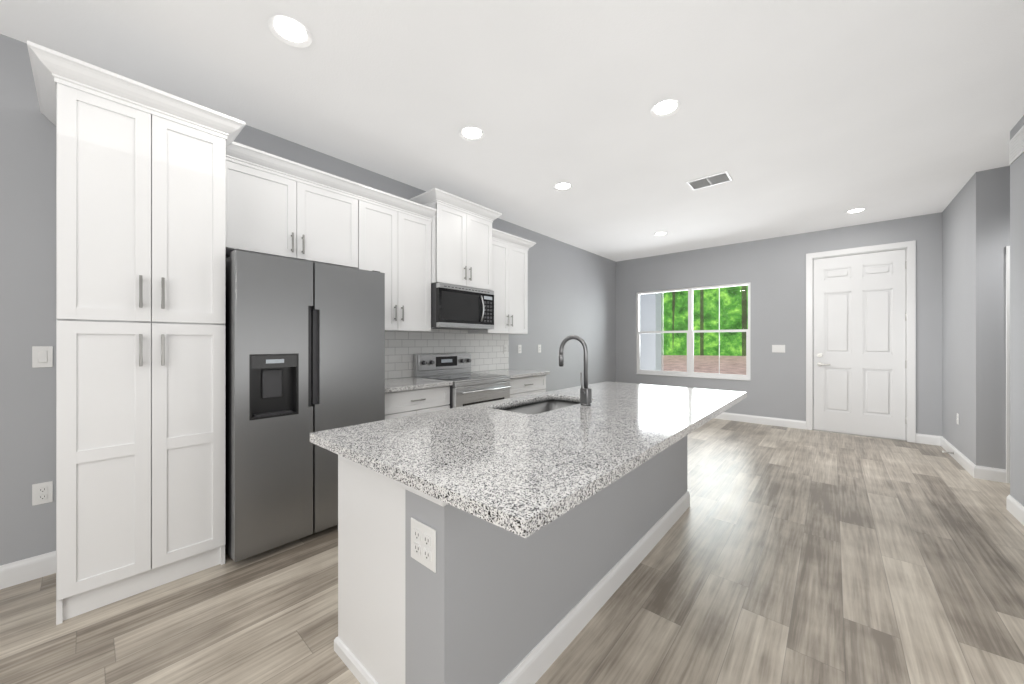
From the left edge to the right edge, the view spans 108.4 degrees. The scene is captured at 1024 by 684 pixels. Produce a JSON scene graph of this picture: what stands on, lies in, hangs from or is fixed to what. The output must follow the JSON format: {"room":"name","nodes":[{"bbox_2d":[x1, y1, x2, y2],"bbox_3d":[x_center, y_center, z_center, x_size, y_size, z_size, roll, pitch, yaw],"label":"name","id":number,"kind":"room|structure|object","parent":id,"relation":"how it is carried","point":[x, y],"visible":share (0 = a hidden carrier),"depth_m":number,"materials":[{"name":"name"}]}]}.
{"room":"kitchen","nodes":[
{"label":"kitchen","id":0,"kind":"room"},
{"bbox_2d":[0,34,615,565],"bbox_3d":[-1.202,-0.159,3.671,0.150,2.860,10.065,0,0,41],"label":"wall","id":1,"kind":"structure","parent":0,"point":[572,289],"depth_m":2.01,"materials":[{"name":"grey paint"}]},
{"bbox_2d":[0,551,55,588],"bbox_3d":[-3.412,1.211,1.001,0.014,0.118,2.778,0,0,41],"label":"baseboard","id":2,"kind":"structure","parent":1,"relation":"attached to","point":[25,570],"depth_m":1.96,"materials":[{"name":"white wood"}]},
{"bbox_2d":[32,481,52,505],"bbox_3d":[-2.545,0.821,2.003,0.009,0.115,0.070,0,0,41],"label":"outlet","id":3,"kind":"object","parent":1,"relation":"attached to","point":[42,493],"visible":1,"depth_m":2.00,"materials":[{"name":"white plastic"}]},
{"bbox_2d":[32,346,52,367],"bbox_3d":[-2.545,0.081,2.003,0.009,0.115,0.070,0,0,41],"label":"light switch","id":4,"kind":"object","parent":1,"relation":"attached to","point":[42,356],"visible":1,"depth_m":2.00,"materials":[{"name":"white plastic"}]},
{"bbox_2d":[27,40,535,250],"bbox_3d":[-1.010,-1.286,3.239,0.702,0.262,3.893,0,0,41],"label":"crown molding","id":5,"kind":"structure","parent":1,"relation":"attached to","point":[50,68],"depth_m":2.02,"materials":[{"name":"white paint"}]},
{"bbox_2d":[226,160,357,268],"bbox_3d":[-1.659,-0.884,2.753,0.360,0.570,0.914,0,0,41],"label":"upper cabinet","id":6,"kind":"object","parent":1,"relation":"attached to","point":[272,214],"visible":0.88,"depth_m":2.62,"materials":[{"name":"white paint"}]},
{"bbox_2d":[357,200,430,331],"bbox_3d":[-1.122,-0.635,3.370,0.360,1.068,0.719,0,0,41],"label":"upper cabinet","id":7,"kind":"object","parent":1,"relation":"attached to","point":[394,246],"visible":0.69,"depth_m":3.29,"materials":[{"name":"white paint"}]},
{"bbox_2d":[385,329,508,378],"bbox_3d":[-0.767,0.265,4.050,0.008,0.812,2.202,0,0,41],"label":"tile backsplash","id":8,"kind":"structure","parent":1,"relation":"attached to","point":[485,350],"depth_m":4.06,"materials":[{"name":"white tile"}]},
{"bbox_2d":[428,203,491,289],"bbox_3d":[-0.606,-0.948,3.904,0.440,0.762,0.756,0,0,41],"label":"upper cabinet","id":9,"kind":"object","parent":1,"relation":"attached to","point":[461,248],"visible":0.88,"depth_m":3.73,"materials":[{"name":"white paint"}]},
{"bbox_2d":[431,283,493,329],"bbox_3d":[-0.587,-0.351,3.888,0.490,0.420,0.750,0,0,41],"label":"microwave","id":10,"kind":"object","parent":9,"relation":"attached to","point":[455,307],"visible":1,"depth_m":3.69,"materials":[{"name":"grey metal"}]},
{"bbox_2d":[468,240,527,333],"bbox_3d":[-0.148,-0.635,4.492,0.360,1.068,0.723,0,0,41],"label":"upper cabinet","id":11,"kind":"object","parent":1,"relation":"attached to","point":[510,276],"visible":0.71,"depth_m":4.40,"materials":[{"name":"white paint"}]},
{"bbox_2d":[518,345,521,352],"bbox_3d":[0.109,0.096,5.058,0.009,0.115,0.070,0,0,41],"label":"outlet","id":12,"kind":"object","parent":1,"relation":"attached to","point":[519,348],"visible":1,"depth_m":5.06,"materials":[{"name":"white plastic"}]},
{"bbox_2d":[0,418,1023,683],"bbox_3d":[1.289,1.320,1.506,6.750,0.100,10.065,0,0,41],"label":"floor","id":13,"kind":"structure","parent":0,"point":[778,554],"depth_m":1.81,"materials":[{"name":"wood"}]},
{"bbox_2d":[56,82,225,624],"bbox_3d":[-2.054,0.051,2.069,0.660,2.440,0.610,0,0,41],"label":"pantry cabinet","id":14,"kind":"object","parent":13,"relation":"on","point":[140,351],"visible":1,"depth_m":1.83,"materials":[{"name":"white paint"}]},
{"bbox_2d":[225,249,384,561],"bbox_3d":[-1.505,0.373,2.618,0.714,1.795,0.906,0,0,41],"label":"fridge","id":15,"kind":"object","parent":13,"relation":"on","point":[305,349],"visible":0.88,"depth_m":2.26,"materials":[{"name":"grey metal"}]},
{"bbox_2d":[385,386,449,419],"bbox_3d":[-1.016,0.831,3.278,0.640,0.879,0.719,0,0,41],"label":"base cabinet","id":16,"kind":"object","parent":13,"relation":"on","point":[409,402],"visible":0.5,"depth_m":3.09,"materials":[{"name":"white paint"}]},
{"bbox_2d":[385,377,452,392],"bbox_3d":[-1.011,0.372,3.277,0.649,0.035,0.715,0,0,41],"label":"countertop","id":17,"kind":"structure","parent":16,"relation":"on","point":[401,384],"depth_m":3.18,"materials":[{"name":"stone"}]},
{"bbox_2d":[413,352,509,407],"bbox_3d":[-0.493,0.696,3.806,0.703,1.150,0.750,0,0,41],"label":"range","id":18,"kind":"object","parent":13,"relation":"on","point":[467,387],"visible":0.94,"depth_m":3.75,"materials":[{"name":"grey metal"}]},
{"bbox_2d":[334,437,689,683],"bbox_3d":[0.320,0.831,2.191,0.718,0.879,2.400,0,0,41],"label":"kitchen island","id":19,"kind":"object","parent":13,"relation":"on","point":[515,540],"depth_m":1.34,"materials":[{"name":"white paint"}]},
{"bbox_2d":[310,381,745,540],"bbox_3d":[0.439,0.372,2.030,1.080,0.035,2.500,0,0,41],"label":"island countertop","id":20,"kind":"structure","parent":19,"relation":"on","point":[517,473],"depth_m":1.28,"materials":[{"name":"grey stone"}]},
{"bbox_2d":[498,397,577,412],"bbox_3d":[0.189,0.492,2.154,0.392,0.228,0.712,0,0,41],"label":"sink","id":21,"kind":"object","parent":20,"relation":"in","point":[547,402],"depth_m":2.41,"materials":[{"name":"silver metal"}]},
{"bbox_2d":[559,335,591,405],"bbox_3d":[0.352,0.157,2.118,0.208,0.394,0.080,0,0,41],"label":"faucet","id":22,"kind":"object","parent":20,"relation":"on","point":[585,395],"visible":1,"depth_m":2.07,"materials":[{"name":"grey metal"}]},
{"bbox_2d":[510,375,545,397],"bbox_3d":[-0.041,0.832,4.401,0.640,0.879,0.728,0,0,41],"label":"base cabinet","id":23,"kind":"object","parent":13,"relation":"on","point":[524,386],"visible":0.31,"depth_m":4.21,"materials":[{"name":"white paint"}]},
{"bbox_2d":[471,369,549,378],"bbox_3d":[-0.030,0.373,4.407,0.649,0.035,0.751,0,0,41],"label":"countertop","id":24,"kind":"structure","parent":23,"relation":"on","point":[515,373],"depth_m":4.30,"materials":[{"name":"stone"}]},
{"bbox_2d":[0,0,1023,261],"bbox_3d":[1.289,-1.640,1.507,6.750,0.100,10.065,0,0,41],"label":"ceiling","id":25,"kind":"structure","parent":0,"point":[796,116],"depth_m":2.36,"materials":[{"name":"white paint"}]},
{"bbox_2d":[268,15,311,47],"bbox_3d":[-1.128,-1.583,1.881,0.196,0.012,0.196,0,0,41],"label":"recessed light","id":26,"kind":"object","parent":25,"relation":"in","point":[290,31],"visible":0.9,"depth_m":1.89,"materials":[{"name":"white plastic"}]},
{"bbox_2d":[459,127,484,141],"bbox_3d":[-0.304,-1.583,2.807,0.196,0.012,0.196,0,0,41],"label":"recessed light","id":27,"kind":"object","parent":25,"relation":"in","point":[473,134],"visible":0.98,"depth_m":2.82,"materials":[{"name":"white plastic"}]},
{"bbox_2d":[553,183,572,190],"bbox_3d":[0.519,-1.582,3.762,0.196,0.012,0.196,0,0,41],"label":"recessed light","id":28,"kind":"object","parent":25,"relation":"in","point":[562,187],"visible":0.92,"depth_m":3.78,"materials":[{"name":"white plastic"}]},
{"bbox_2d":[654,232,667,235],"bbox_3d":[2.179,-1.582,5.406,0.196,0.012,0.196,0,0,41],"label":"recessed light","id":29,"kind":"object","parent":25,"relation":"in","point":[661,234],"visible":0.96,"depth_m":5.43,"materials":[{"name":"white plastic"}]},
{"bbox_2d":[650,100,680,117],"bbox_3d":[1.040,-1.583,2.501,0.196,0.012,0.196,0,0,41],"label":"recessed light","id":30,"kind":"object","parent":25,"relation":"in","point":[666,108],"visible":0.94,"depth_m":2.51,"materials":[{"name":"white plastic"}]},
{"bbox_2d":[686,171,732,189],"bbox_3d":[1.945,-1.583,3.642,0.360,0.011,0.250,0,0,41],"label":"ceiling vent","id":31,"kind":"object","parent":25,"relation":"in","point":[712,180],"visible":1,"depth_m":3.63,"materials":[{"name":"grey metal"}]},
{"bbox_2d":[845,208,866,213],"bbox_3d":[4.152,-1.582,4.460,0.196,0.012,0.196,0,0,41],"label":"recessed light","id":32,"kind":"object","parent":25,"relation":"in","point":[855,211],"visible":0.98,"depth_m":4.48,"materials":[{"name":"white plastic"}]},
{"bbox_2d":[616,213,935,435],"bbox_3d":[3.766,-0.158,5.921,4.400,2.860,0.150,0,0,41],"label":"wall","id":33,"kind":"structure","parent":0,"point":[775,268],"depth_m":5.62,"materials":[{"name":"grey paint"}]},
{"bbox_2d":[636,282,750,380],"bbox_3d":[3.087,-0.168,6.458,1.848,1.559,0.101,0,0,41],"label":"window","id":34,"kind":"structure","parent":33,"relation":"in","point":[690,332],"depth_m":6.40,"materials":[{"name":"white plastic"}]},
{"bbox_2d":[715,412,805,428],"bbox_3d":[3.174,1.213,6.326,2.915,0.118,0.014,0,0,41],"label":"baseboard","id":35,"kind":"structure","parent":33,"relation":"attached to","point":[789,423],"depth_m":5.70,"materials":[{"name":"white wood"}]},
{"bbox_2d":[772,345,784,352],"bbox_3d":[4.031,0.102,5.585,0.162,0.115,0.009,0,0,41],"label":"light switch","id":36,"kind":"object","parent":33,"relation":"attached to","point":[779,348],"visible":1,"depth_m":5.58,"materials":[{"name":"white plastic"}]},
{"bbox_2d":[814,249,905,439],"bbox_3d":[4.697,0.033,5.023,0.924,2.448,0.098,0,0,41],"label":"front door","id":37,"kind":"structure","parent":33,"relation":"in","point":[859,344],"depth_m":5.00,"materials":[{"name":"white paint"}]},
{"bbox_2d":[806,240,915,442],"bbox_3d":[4.732,-0.005,5.070,1.085,2.554,0.168,0,0,41],"label":"door frame","id":38,"kind":"structure","parent":33,"relation":"attached to","point":[909,247],"depth_m":4.77,"materials":[{"name":"white wood"}]},
{"bbox_2d":[936,115,1023,505],"bbox_3d":[2.061,-0.160,0.726,0.180,2.860,9.900,0,0,41],"label":"wall","id":39,"kind":"structure","parent":0,"point":[952,223],"depth_m":3.75,"materials":[{"name":"grey paint"}]},
{"bbox_2d":[939,436,977,478],"bbox_3d":[4.791,1.212,3.985,0.014,0.118,1.429,0,0,41],"label":"baseboard","id":40,"kind":"structure","parent":39,"relation":"attached to","point":[968,465],"depth_m":3.82,"materials":[{"name":"white wood"}]},
{"bbox_2d":[1006,494,1023,525],"bbox_3d":[1.310,1.211,-0.022,0.014,0.118,7.484,0,0,41],"label":"baseboard","id":41,"kind":"structure","parent":39,"relation":"attached to","point":[1013,506],"depth_m":2.67,"materials":[{"name":"white wood"}]},
{"bbox_2d":[1009,125,1023,164],"bbox_3d":[3.650,-1.419,2.671,0.011,0.180,0.280,0,0,41],"label":"air vent","id":42,"kind":"object","parent":39,"relation":"in","point":[1016,146],"visible":1,"depth_m":2.66,"materials":[{"name":"white metal"}]},
{"bbox_2d":[968,167,1003,468],"bbox_3d":[5.273,-0.159,2.738,2.350,2.860,0.150,0,0,41],"label":"wall","id":43,"kind":"structure","parent":0,"point":[970,232],"depth_m":3.41,"materials":[{"name":"grey paint"}]},
{"bbox_2d":[1006,246,1009,482],"bbox_3d":[4.821,0.203,3.019,0.960,2.135,0.018,0,0,41],"label":"door frame","id":44,"kind":"structure","parent":43,"relation":"attached to","point":[1007,364],"depth_m":3.32,"materials":[{"name":"white wood"}]},
{"label":"outside","id":45,"kind":"structure","parent":0,"visible":0},
{"bbox_2d":[662,355,745,374],"bbox_3d":[12.288,1.109,16.036,64.000,0.770,21.400,0,0,41],"label":"dirt","id":46,"kind":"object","parent":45,"point":[707,363],"depth_m":18.18,"materials":[{"name":"brown soil"}]},
{"bbox_2d":[662,285,747,355],"bbox_3d":[13.228,-6.975,17.883,36.043,17.500,9.381,0,0,41],"label":"trees","id":47,"kind":"object","parent":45,"point":[732,296],"depth_m":23.93,"materials":[{"name":"green plant"}]},
{"bbox_3d":[4.471,1.372,7.037,12.000,0.120,2.440,0,0,41],"label":"porch","id":48,"kind":"object","parent":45,"visible":0},
{"bbox_2d":[640,293,661,370],"bbox_3d":[3.181,-0.408,8.648,0.500,3.440,0.400,0,0,41],"label":"porch column","id":49,"kind":"structure","parent":48,"relation":"on","point":[653,322],"depth_m":8.47,"materials":[{"name":"grey"}]}
]}

